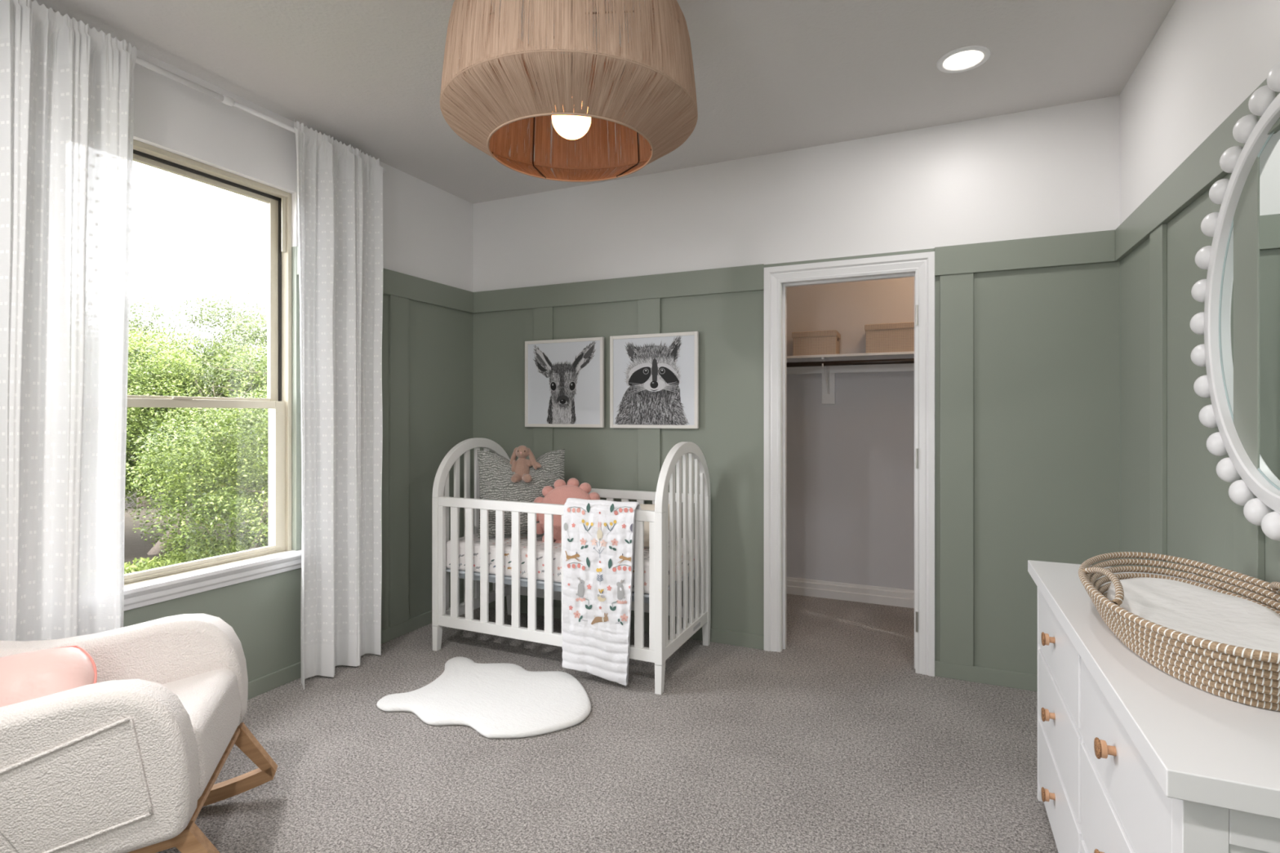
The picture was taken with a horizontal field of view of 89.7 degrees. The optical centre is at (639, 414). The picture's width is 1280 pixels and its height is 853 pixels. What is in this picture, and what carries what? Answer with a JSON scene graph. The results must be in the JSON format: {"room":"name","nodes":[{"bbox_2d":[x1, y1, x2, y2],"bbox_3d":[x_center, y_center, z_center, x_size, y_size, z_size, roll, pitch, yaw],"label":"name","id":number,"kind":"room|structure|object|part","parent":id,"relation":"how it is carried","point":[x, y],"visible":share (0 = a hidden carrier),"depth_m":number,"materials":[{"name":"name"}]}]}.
{"room":"bedroom","nodes":[
{"label":"bedroom","id":0,"kind":"room"},
{"bbox_2d":[38,4,472,681],"bbox_3d":[-2.073,-0.068,2.482,0.120,2.740,4.490,0,0,24],"label":"wall","id":1,"kind":"structure","parent":0,"point":[428,228],"depth_m":3.19,"materials":[{"name":"paint"}]},
{"bbox_2d":[124,138,302,611],"bbox_3d":[-1.923,-0.166,2.749,0.172,1.855,1.069,0,0,24],"label":"window","id":2,"kind":"structure","parent":1,"relation":"in","point":[159,584],"depth_m":3.06,"materials":[{"name":"beige plastic"}]},
{"bbox_3d":[-1.985,-0.556,2.777,0.024,1.026,0.919,0,0,24],"label":"sash","id":3,"kind":"part","parent":2,"relation":"part of","materials":[{"name":"clear glass"}]},
{"bbox_3d":[-1.949,0.304,2.760,0.032,0.736,0.919,0,0,24],"label":"sash","id":4,"kind":"part","parent":2,"relation":"part of","materials":[{"name":"beige plastic"}]},
{"bbox_3d":[-1.884,0.718,2.731,0.086,0.089,1.069,0,0,24],"label":"sill","id":5,"kind":"part","parent":2,"relation":"part of","materials":[{"name":"white paint"}]},
{"bbox_2d":[135,56,386,173],"bbox_3d":[-1.866,-1.361,2.675,0.098,0.055,2.025,0,0,24],"label":"curtain rod","id":6,"kind":"object","parent":1,"relation":"attached to","point":[224,99],"visible":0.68,"depth_m":2.70,"materials":[{"name":"white metal"}]},
{"bbox_2d":[0,0,137,641],"bbox_3d":[-2.042,-0.054,2.120,0.124,2.688,0.699,0,0,24],"label":"sheer curtain","id":7,"kind":"object","parent":6,"relation":"hanging from","point":[67,85],"visible":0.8,"depth_m":2.23,"materials":[{"name":"white fabric"}]},
{"bbox_2d":[293,119,382,690],"bbox_3d":[-1.521,-0.054,3.266,0.128,2.688,0.519,0,0,24],"label":"sheer curtain","id":8,"kind":"object","parent":6,"relation":"hanging from","point":[340,187],"visible":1,"depth_m":3.30,"materials":[{"name":"white fabric"}]},
{"bbox_2d":[247,597,463,699],"bbox_3d":[-2.011,1.264,2.454,0.016,0.075,4.250,0,0,24],"label":"baseboard","id":9,"kind":"structure","parent":1,"relation":"attached to","point":[260,686],"depth_m":3.15,"materials":[{"name":"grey paint"}]},
{"bbox_2d":[296,245,474,313],"bbox_3d":[-1.408,-0.758,3.778,0.021,0.141,1.340,0,0,24],"label":"trim","id":10,"kind":"structure","parent":1,"relation":"attached to","point":[394,283],"depth_m":3.95,"materials":[{"name":"grey paint"}]},
{"bbox_2d":[388,294,408,626],"bbox_3d":[-1.414,0.270,3.773,0.015,1.915,0.145,0,0,24],"label":"trim","id":11,"kind":"structure","parent":1,"relation":"attached to","point":[398,307],"depth_m":3.76,"materials":[{"name":"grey paint"}]},
{"bbox_2d":[267,408,272,546],"bbox_3d":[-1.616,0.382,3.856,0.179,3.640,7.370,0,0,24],"label":"window frame","id":12,"kind":"structure","parent":0,"point":[269,410],"depth_m":3.35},
{"bbox_2d":[31,0,1175,204],"bbox_3d":[-0.366,-1.513,1.709,3.866,0.150,4.490,0,0,24],"label":"ceiling","id":13,"kind":"structure","parent":0,"point":[771,76],"depth_m":2.63,"materials":[{"name":"white paint"}]},
{"bbox_2d":[440,0,697,182],"bbox_3d":[-0.218,-1.135,2.045,0.800,0.606,0.800,0,0,24],"label":"pendant lamp","id":14,"kind":"object","parent":13,"relation":"hanging from","point":[661,56],"visible":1,"depth_m":1.78,"materials":[{"name":"beige"}]},
{"bbox_3d":[-0.218,-0.941,2.045,0.125,0.125,0.125,0,0,24],"label":"bulb","id":15,"kind":"part","parent":14,"relation":"part of","materials":[{"name":"white glass"}]},
{"bbox_2d":[936,45,991,73],"bbox_3d":[1.309,-1.434,2.605,0.196,0.008,0.196,0,0,24],"label":"recessed light","id":16,"kind":"object","parent":13,"relation":"in","point":[967,58],"visible":1,"depth_m":2.60,"materials":[{"name":"white plastic"}]},
{"bbox_2d":[156,593,1057,852],"bbox_3d":[-0.123,1.352,2.247,3.866,0.100,5.670,0,0,24],"label":"floor","id":17,"kind":"structure","parent":0,"point":[833,740],"depth_m":2.44,"materials":[{"name":"carpet"}]},
{"bbox_2d":[0,613,277,852],"bbox_3d":[-1.618,0.838,1.754,1.016,0.924,0.700,0,0,-20],"label":"armchair","id":18,"kind":"object","parent":17,"relation":"on","point":[128,761],"visible":0.98,"depth_m":1.56,"materials":[{"name":"white fabric"}]},
{"bbox_2d":[0,645,97,706],"bbox_3d":[-1.771,0.800,1.757,0.466,0.256,0.220,0,0,-20],"label":"lumbar cushion","id":19,"kind":"object","parent":18,"relation":"on","point":[30,675],"visible":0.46,"depth_m":1.78,"materials":[{"name":"pink fabric"}]},
{"bbox_3d":[-1.521,0.870,1.492,0.814,0.458,0.120,-9,3,-20],"label":"arm","id":20,"kind":"part","parent":18,"relation":"part of","materials":[{"name":"white fabric"}]},
{"bbox_3d":[-1.719,0.870,2.027,0.814,0.458,0.120,-9,3,-20],"label":"arm","id":21,"kind":"part","parent":18,"relation":"part of","materials":[{"name":"white fabric"}]},
{"bbox_3d":[-1.541,0.973,1.789,0.671,0.230,0.480,-9,3,-20],"label":"seat","id":22,"kind":"part","parent":18,"relation":"part of","materials":[{"name":"white fabric"}]},
{"bbox_3d":[-1.259,1.056,1.893,0.035,0.015,0.524,-9,3,-20],"label":"rail","id":23,"kind":"part","parent":18,"relation":"part of","materials":[{"name":"brown wood"}]},
{"bbox_2d":[376,657,591,738],"bbox_3d":[-0.658,1.286,2.957,0.961,0.030,0.681,0,0,24],"label":"sheepskin rug","id":24,"kind":"object","parent":17,"relation":"on","point":[499,700],"visible":1,"depth_m":2.85,"materials":[{"name":"white fur"}]},
{"bbox_2d":[431,437,710,694],"bbox_3d":[-0.373,0.722,3.591,1.370,1.160,0.724,0,0,24],"label":"crib","id":25,"kind":"object","parent":17,"relation":"on","point":[663,600],"visible":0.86,"depth_m":3.38,"materials":[{"name":"white paint"}]},
{"bbox_3d":[-1.120,0.880,3.557,0.038,0.844,0.046,0,0,24],"label":"leg","id":26,"kind":"part","parent":25,"relation":"part of","materials":[{"name":"white paint"}]},
{"bbox_3d":[-0.980,1.132,3.865,0.030,0.060,0.632,0,0,24],"label":"rail","id":27,"kind":"part","parent":25,"relation":"part of","materials":[{"name":"white paint"}]},
{"bbox_3d":[-0.840,0.880,4.174,0.038,0.844,0.046,0,0,24],"label":"leg","id":28,"kind":"part","parent":25,"relation":"part of","materials":[{"name":"white paint"}]},
{"bbox_3d":[-0.514,0.479,3.280,1.294,0.050,0.030,0,0,24],"label":"rail","id":29,"kind":"part","parent":25,"relation":"part of","materials":[{"name":"white paint"}]},
{"bbox_3d":[-0.514,1.133,3.280,1.294,0.058,0.030,0,0,24],"label":"rail","id":30,"kind":"part","parent":25,"relation":"part of","materials":[{"name":"white paint"}]},
{"bbox_2d":[445,533,694,593],"bbox_3d":[-0.373,0.780,3.590,1.279,0.158,0.635,0,0,24],"label":"mattress","id":31,"kind":"object","parent":25,"relation":"on","point":[523,537],"visible":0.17,"depth_m":3.39,"materials":[{"name":"white fabric"}]},
{"bbox_2d":[476,448,564,537],"bbox_3d":[-0.674,0.448,3.708,0.513,0.482,0.180,0,0,-18],"label":"pillow","id":32,"kind":"object","parent":31,"relation":"on","point":[495,473],"visible":0.55,"depth_m":3.66,"materials":[{"name":"grey fabric"}]},
{"bbox_2d":[510,445,541,482],"bbox_3d":[-0.662,0.285,3.677,0.182,0.211,0.123,0,0,8],"label":"rabbit","id":33,"kind":"object","parent":32,"relation":"on","point":[521,468],"visible":1,"depth_m":3.68},
{"bbox_2d":[533,478,599,542],"bbox_3d":[-0.407,0.552,3.588,0.410,0.380,0.184,0,0,5],"label":"round pillow","id":34,"kind":"object","parent":31,"relation":"on","point":[562,491],"visible":0.39,"depth_m":3.58,"materials":[{"name":"pink fabric"}]},
{"bbox_2d":[622,501,669,546],"bbox_3d":[0.024,0.587,3.403,0.300,0.226,0.155,0,0,19],"label":"cushion","id":35,"kind":"object","parent":31,"relation":"on","point":[643,507],"visible":0.09,"depth_m":3.35,"materials":[{"name":"beige fabric"}]},
{"bbox_2d":[561,497,640,685],"bbox_3d":[-0.190,0.844,3.107,0.388,0.855,0.116,0,0,24],"label":"quilt","id":36,"kind":"object","parent":25,"relation":"hanging from","point":[598,535],"visible":1,"depth_m":3.07,"materials":[{"name":"white fabric"}]},
{"bbox_3d":[-0.232,1.133,3.903,1.294,0.058,0.030,0,0,24],"label":"rail","id":37,"kind":"part","parent":25,"relation":"part of","materials":[{"name":"white paint"}]},
{"bbox_3d":[-0.232,0.479,3.903,1.294,0.050,0.030,0,0,24],"label":"rail","id":38,"kind":"part","parent":25,"relation":"part of","materials":[{"name":"white paint"}]},
{"bbox_3d":[0.094,0.880,3.007,0.038,0.844,0.046,0,0,24],"label":"leg","id":39,"kind":"part","parent":25,"relation":"part of","materials":[{"name":"white paint"}]},
{"bbox_3d":[0.234,1.132,3.316,0.030,0.060,0.632,0,0,24],"label":"rail","id":40,"kind":"part","parent":25,"relation":"part of","materials":[{"name":"white paint"}]},
{"bbox_3d":[0.373,0.880,3.625,0.038,0.844,0.046,0,0,24],"label":"leg","id":41,"kind":"part","parent":25,"relation":"part of","materials":[{"name":"white paint"}]},
{"bbox_2d":[1027,560,1279,852],"bbox_3d":[1.243,0.902,1.470,0.460,0.800,1.434,0,0,24],"label":"dresser","id":42,"kind":"object","parent":17,"relation":"on","point":[1134,757],"visible":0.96,"depth_m":1.17,"materials":[{"name":"white wood"}]},
{"bbox_3d":[1.368,0.922,2.163,0.052,0.760,0.022,0,0,24],"label":"post","id":43,"kind":"part","parent":42,"relation":"part of","materials":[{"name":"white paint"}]},
{"bbox_3d":[1.184,1.117,1.889,0.006,0.039,0.039,0,0,24],"label":"knob","id":44,"kind":"part","parent":42,"relation":"part of","materials":[{"name":"brown wood"}]},
{"bbox_3d":[1.184,0.882,1.889,0.006,0.039,0.039,0,0,24],"label":"knob","id":45,"kind":"part","parent":42,"relation":"part of","materials":[{"name":"brown wood"}]},
{"bbox_3d":[1.184,0.660,1.889,0.006,0.039,0.039,0,0,24],"label":"knob","id":46,"kind":"part","parent":42,"relation":"part of","materials":[{"name":"brown wood"}]},
{"bbox_3d":[1.222,1.256,1.860,0.024,0.017,0.651,0,0,24],"label":"drawer rail","id":47,"kind":"part","parent":42,"relation":"part of","materials":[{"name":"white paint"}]},
{"bbox_3d":[1.200,1.117,1.881,0.029,0.033,0.033,0,0,24],"label":"knob","id":48,"kind":"part","parent":42,"relation":"part of","materials":[{"name":"brown wood"}]},
{"bbox_3d":[1.200,0.882,1.881,0.029,0.033,0.033,0,0,24],"label":"knob","id":49,"kind":"part","parent":42,"relation":"part of","materials":[{"name":"brown wood"}]},
{"bbox_3d":[1.200,0.660,1.881,0.029,0.033,0.033,0,0,24],"label":"knob","id":50,"kind":"part","parent":42,"relation":"part of","materials":[{"name":"brown wood"}]},
{"bbox_3d":[1.215,0.666,1.863,0.019,0.206,0.646,0,0,24],"label":"drawer","id":51,"kind":"part","parent":42,"relation":"part of","materials":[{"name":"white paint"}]},
{"bbox_3d":[1.215,1.131,1.863,0.019,0.212,0.646,0,0,24],"label":"drawer","id":52,"kind":"part","parent":42,"relation":"part of","materials":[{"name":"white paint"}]},
{"bbox_3d":[1.215,0.897,1.863,0.019,0.210,0.646,0,0,24],"label":"drawer","id":53,"kind":"part","parent":42,"relation":"part of","materials":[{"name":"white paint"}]},
{"bbox_3d":[1.222,1.014,1.860,0.024,0.017,0.651,0,0,24],"label":"drawer rail","id":54,"kind":"part","parent":42,"relation":"part of","materials":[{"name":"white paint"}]},
{"bbox_3d":[1.222,0.780,1.860,0.024,0.017,0.651,0,0,24],"label":"drawer rail","id":55,"kind":"part","parent":42,"relation":"part of","materials":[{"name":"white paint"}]},
{"bbox_3d":[0.939,1.131,1.253,0.019,0.212,0.643,0,0,24],"label":"drawer","id":56,"kind":"part","parent":42,"relation":"part of","materials":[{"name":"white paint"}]},
{"bbox_3d":[0.904,0.660,1.271,0.006,0.039,0.039,0,0,24],"label":"knob","id":57,"kind":"part","parent":42,"relation":"part of","materials":[{"name":"brown wood"}]},
{"bbox_3d":[0.939,0.897,1.253,0.019,0.210,0.643,0,0,24],"label":"drawer","id":58,"kind":"part","parent":42,"relation":"part of","materials":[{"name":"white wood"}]},
{"bbox_3d":[0.921,0.660,1.264,0.029,0.033,0.033,0,0,24],"label":"knob","id":59,"kind":"part","parent":42,"relation":"part of","materials":[{"name":"brown wood"}]},
{"bbox_3d":[0.946,0.780,1.250,0.024,0.017,0.648,0,0,24],"label":"drawer rail","id":60,"kind":"part","parent":42,"relation":"part of","materials":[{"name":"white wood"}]},
{"bbox_3d":[0.939,0.666,1.253,0.019,0.206,0.643,0,0,24],"label":"drawer","id":61,"kind":"part","parent":42,"relation":"part of","materials":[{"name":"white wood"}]},
{"bbox_2d":[1078,551,1279,711],"bbox_3d":[1.222,0.433,1.399,0.423,0.136,0.858,0,0,24],"label":"basket","id":62,"kind":"object","parent":42,"relation":"on","point":[1242,675],"visible":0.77,"depth_m":1.25,"materials":[{"name":"beige wicker"}]},
{"bbox_3d":[1.069,0.384,1.478,0.041,0.040,0.318,0,0,24],"label":"handle","id":63,"kind":"part","parent":62,"relation":"part of","materials":[{"name":"beige wicker"}]},
{"bbox_2d":[1106,577,1279,653],"bbox_3d":[1.222,0.456,1.399,0.301,0.068,0.693,0,0,24],"label":"changing pad","id":64,"kind":"object","parent":62,"relation":"in","point":[1189,609],"visible":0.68,"depth_m":1.41,"materials":[{"name":"white fabric"}]},
{"bbox_3d":[1.382,0.384,1.336,0.041,0.040,0.318,0,0,24],"label":"handle","id":65,"kind":"part","parent":62,"relation":"part of","materials":[{"name":"beige wicker"}]},
{"bbox_3d":[0.810,0.922,0.931,0.052,0.760,0.046,0,0,24],"label":"post","id":66,"kind":"part","parent":42,"relation":"part of","materials":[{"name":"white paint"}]},
{"bbox_3d":[0.969,0.572,0.837,0.316,0.060,0.006,0,0,24],"label":"rail","id":67,"kind":"part","parent":42,"relation":"part of","materials":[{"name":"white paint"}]},
{"bbox_2d":[472,95,1119,675],"bbox_3d":[0.535,-0.068,3.700,3.626,2.740,0.120,0,0,24],"label":"wall","id":68,"kind":"structure","parent":0,"point":[1046,340],"depth_m":3.29,"materials":[{"name":"paint"}]},
{"bbox_2d":[533,306,553,604],"bbox_3d":[-0.623,0.270,4.150,0.145,1.915,0.015,0,0,24],"label":"trim","id":69,"kind":"structure","parent":68,"relation":"attached to","point":[543,317],"depth_m":4.14,"materials":[{"name":"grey paint"}]},
{"bbox_2d":[524,337,604,427],"bbox_3d":[-0.483,-0.196,4.068,0.571,0.556,0.024,0,0,24],"label":"framed print","id":70,"kind":"object","parent":68,"relation":"attached to","point":[564,378],"visible":1,"depth_m":4.06,"materials":[{"name":"white paper"}]},
{"bbox_2d":[473,263,764,313],"bbox_3d":[-0.221,-0.758,3.965,1.989,0.141,0.021,0,0,24],"label":"trim","id":71,"kind":"structure","parent":68,"relation":"attached to","point":[747,277],"depth_m":3.89,"materials":[{"name":"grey paint"}]},
{"bbox_2d":[637,297,661,619],"bbox_3d":[0.056,0.270,3.843,0.145,1.915,0.015,0,0,24],"label":"trim","id":72,"kind":"structure","parent":68,"relation":"attached to","point":[649,310],"depth_m":3.84,"materials":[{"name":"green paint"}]},
{"bbox_2d":[609,331,698,428],"bbox_3d":[0.078,-0.197,3.814,0.564,0.559,0.024,0,0,24],"label":"framed print","id":73,"kind":"object","parent":68,"relation":"attached to","point":[654,378],"visible":1,"depth_m":3.80,"materials":[{"name":"white paper"}]},
{"bbox_2d":[473,594,1037,691],"bbox_3d":[0.507,1.264,3.638,3.594,0.075,0.016,0,0,24],"label":"baseboard","id":74,"kind":"structure","parent":68,"relation":"attached to","point":[1011,679],"depth_m":3.17,"materials":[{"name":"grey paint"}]},
{"bbox_2d":[764,251,935,676],"bbox_3d":[1.106,0.246,3.441,0.860,2.112,0.164,0,0,24],"label":"door frame","id":75,"kind":"structure","parent":68,"relation":"in","point":[921,266],"depth_m":3.42,"materials":[{"name":"white paint"}]},
{"bbox_2d":[939,272,973,666],"bbox_3d":[1.557,0.270,3.163,0.148,1.915,0.015,0,0,24],"label":"trim","id":76,"kind":"structure","parent":68,"relation":"attached to","point":[956,291],"depth_m":3.15,"materials":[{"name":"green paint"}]},
{"bbox_2d":[934,229,1115,276],"bbox_3d":[1.802,-0.758,3.048,0.737,0.141,0.021,0,0,24],"label":"trim","id":77,"kind":"structure","parent":68,"relation":"attached to","point":[1091,247],"depth_m":3.03,"materials":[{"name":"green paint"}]},
{"bbox_2d":[786,276,914,590],"bbox_3d":[1.738,-0.068,4.450,2.540,2.740,0.120,0,0,24],"label":"wall","id":78,"kind":"structure","parent":0,"point":[851,460],"depth_m":4.51,"materials":[{"name":"white paint"}]},
{"bbox_2d":[786,351,914,404],"bbox_3d":[1.651,-0.235,4.258,2.300,0.325,0.302,0,0,24],"label":"closet shelf","id":79,"kind":"object","parent":78,"relation":"attached to","point":[828,372],"visible":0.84,"depth_m":4.44,"materials":[{"name":"white paint"}]},
{"bbox_2d":[791,329,840,355],"bbox_3d":[1.226,-0.481,4.463,0.297,0.164,0.242,0,0,23],"label":"storage box","id":80,"kind":"object","parent":79,"relation":"on","point":[819,342],"visible":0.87,"depth_m":4.36,"materials":[{"name":"beige wicker"}]},
{"bbox_3d":[1.226,-0.543,4.463,0.297,0.040,0.242,0,0,23],"label":"lid","id":81,"kind":"part","parent":80,"relation":"part of","materials":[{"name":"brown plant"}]},
{"bbox_3d":[1.336,-0.182,4.555,0.090,0.218,0.022,0,0,24],"label":"mounting plate","id":82,"kind":"part","parent":79,"relation":"part of","materials":[{"name":"white paint"}]},
{"bbox_2d":[786,358,914,367],"bbox_3d":[1.600,-0.339,4.145,2.298,0.032,0.032,0,0,24],"label":"hanging rod","id":83,"kind":"object","parent":79,"relation":"attached to","point":[902,361],"visible":0.32,"depth_m":4.22,"materials":[{"name":"brown metal"}]},
{"bbox_2d":[864,321,914,352],"bbox_3d":[1.720,-0.492,4.231,0.435,0.188,0.267,0,0,24],"label":"storage box","id":84,"kind":"object","parent":79,"relation":"on","point":[900,336],"visible":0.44,"depth_m":4.14,"materials":[{"name":"beige wicker"}]},
{"bbox_3d":[1.720,-0.566,4.231,0.435,0.040,0.267,0,0,24],"label":"lid","id":85,"kind":"part","parent":84,"relation":"part of","materials":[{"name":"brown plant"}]},
{"bbox_2d":[786,577,914,608],"bbox_3d":[1.709,1.244,4.385,2.300,0.115,0.024,0,0,24],"label":"baseboard","id":86,"kind":"structure","parent":78,"relation":"attached to","point":[796,586],"depth_m":4.48,"materials":[{"name":"white paint"}]},
{"bbox_2d":[1120,0,1279,610],"bbox_3d":[1.340,-0.068,0.937,0.120,2.740,4.490,0,0,24],"label":"wall","id":87,"kind":"structure","parent":0,"point":[1206,58],"depth_m":2.18,"materials":[{"name":"paint"}]},
{"bbox_2d":[1149,223,1167,568],"bbox_3d":[1.921,0.270,2.384,0.015,1.915,0.145,0,0,24],"label":"trim","id":88,"kind":"structure","parent":87,"relation":"attached to","point":[1158,237],"depth_m":2.36,"materials":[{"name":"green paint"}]},
{"bbox_2d":[1114,78,1279,262],"bbox_3d":[1.276,-0.758,0.966,0.021,0.141,4.250,0,0,24],"label":"trim","id":89,"kind":"structure","parent":87,"relation":"attached to","point":[1197,173],"depth_m":2.11,"materials":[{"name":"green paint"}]},
{"bbox_2d":[1189,61,1279,541],"bbox_3d":[1.478,-0.259,1.457,0.058,1.120,1.122,0,0,24],"label":"round mirror","id":90,"kind":"object","parent":87,"relation":"attached to","point":[1215,322],"visible":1,"depth_m":1.66,"materials":[{"name":"white wood"}]},
{"bbox_2d":[1220,127,1279,488],"bbox_3d":[1.498,-0.259,1.448,0.012,0.903,0.903,0,0,24],"label":"mirror glass","id":91,"kind":"object","parent":90,"relation":"attached to","point":[1268,149],"depth_m":1.61,"materials":[{"name":"mirror"}]},
{"bbox_2d":[1233,156,1264,604],"bbox_3d":[1.613,0.270,1.705,0.015,1.915,0.145,0,0,24],"label":"trim","id":92,"kind":"structure","parent":87,"relation":"attached to","point":[1248,537],"depth_m":1.70,"materials":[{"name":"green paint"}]},
{"label":"outside","id":93,"kind":"structure","parent":0,"visible":0},
{"bbox_2d":[124,480,267,573],"bbox_3d":[-19.286,2.179,17.439,43.200,0.722,52.800,0,0,24],"label":"ground","id":94,"kind":"structure","parent":93,"point":[135,546],"depth_m":13.29,"materials":[{"name":"grass"},{"name":"asphalt"}]},
{"bbox_2d":[128,328,156,491],"bbox_3d":[-11.107,0.346,12.046,4.505,4.393,4.530,0,0,-29],"label":"oak tree","id":95,"kind":"object","parent":94,"relation":"on","point":[129,329],"visible":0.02,"depth_m":12.88,"materials":[{"name":"green plant"}]},
{"bbox_2d":[124,327,246,504],"bbox_3d":[-8.830,0.516,10.816,3.975,3.978,3.801,0,0,-21],"label":"oak tree","id":96,"kind":"object","parent":94,"relation":"on","point":[144,424],"visible":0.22,"depth_m":10.26,"materials":[{"name":"green plant"}]},
{"bbox_2d":[128,312,242,506],"bbox_3d":[-13.171,-0.076,16.977,5.372,5.167,5.542,0,0,24],"label":"oak tree","id":97,"kind":"object","parent":94,"relation":"on","point":[140,504],"visible":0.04,"depth_m":16.93,"materials":[{"name":"green plant"}]},
{"bbox_2d":[124,540,266,574],"bbox_3d":[-6.399,2.371,7.324,5.303,0.274,9.101,0,0,24],"label":"grass","id":98,"kind":"structure","parent":94,"relation":"on","point":[140,566],"depth_m":10.01,"materials":[{"name":"green plant"}]},
{"bbox_2d":[125,343,266,555],"bbox_3d":[-7.774,0.625,10.974,5.293,3.853,4.239,0,0,16],"label":"oak tree","id":99,"kind":"object","parent":94,"relation":"on","point":[155,550],"visible":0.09,"depth_m":10.95,"materials":[{"name":"green plant"}]},
{"bbox_2d":[124,325,267,542],"bbox_3d":[-8.249,0.410,12.628,4.820,4.290,4.394,0,0,-29],"label":"oak tree","id":100,"kind":"object","parent":94,"relation":"on","point":[159,336],"visible":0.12,"depth_m":11.80,"materials":[{"name":"green plant"}]},
{"bbox_2d":[125,386,267,565],"bbox_3d":[-5.671,0.886,9.359,3.073,3.213,3.956,0,0,-29],"label":"oak tree","id":101,"kind":"object","parent":94,"relation":"on","point":[179,461],"visible":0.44,"depth_m":8.84,"materials":[{"name":"green plant"}]},
{"bbox_2d":[128,278,266,495],"bbox_3d":[-13.147,-0.882,18.946,6.743,6.818,5.440,0,0,40],"label":"oak tree","id":102,"kind":"object","parent":94,"relation":"on","point":[210,317],"visible":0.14,"depth_m":17.88,"materials":[{"name":"green plant"}]},
{"bbox_2d":[132,325,267,537],"bbox_3d":[-6.635,0.432,11.984,4.075,4.230,4.614,0,0,24],"label":"oak tree","id":103,"kind":"object","parent":94,"relation":"on","point":[259,365],"visible":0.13,"depth_m":11.28,"materials":[{"name":"green plant"}]},
{"bbox_2d":[159,304,266,505],"bbox_3d":[-11.110,-0.310,17.351,5.341,5.747,4.554,0,0,-12],"label":"oak tree","id":104,"kind":"object","parent":94,"relation":"on","point":[258,332],"visible":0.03,"depth_m":16.64,"materials":[{"name":"green plant"}]},
{"bbox_2d":[203,302,266,392],"bbox_3d":[-8.491,-0.515,18.090,6.110,6.234,6.149,0,0,24],"label":"oak tree","id":105,"kind":"object","parent":94,"relation":"on","point":[238,315],"visible":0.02,"depth_m":16.68,"materials":[{"name":"green plant"}]}
]}

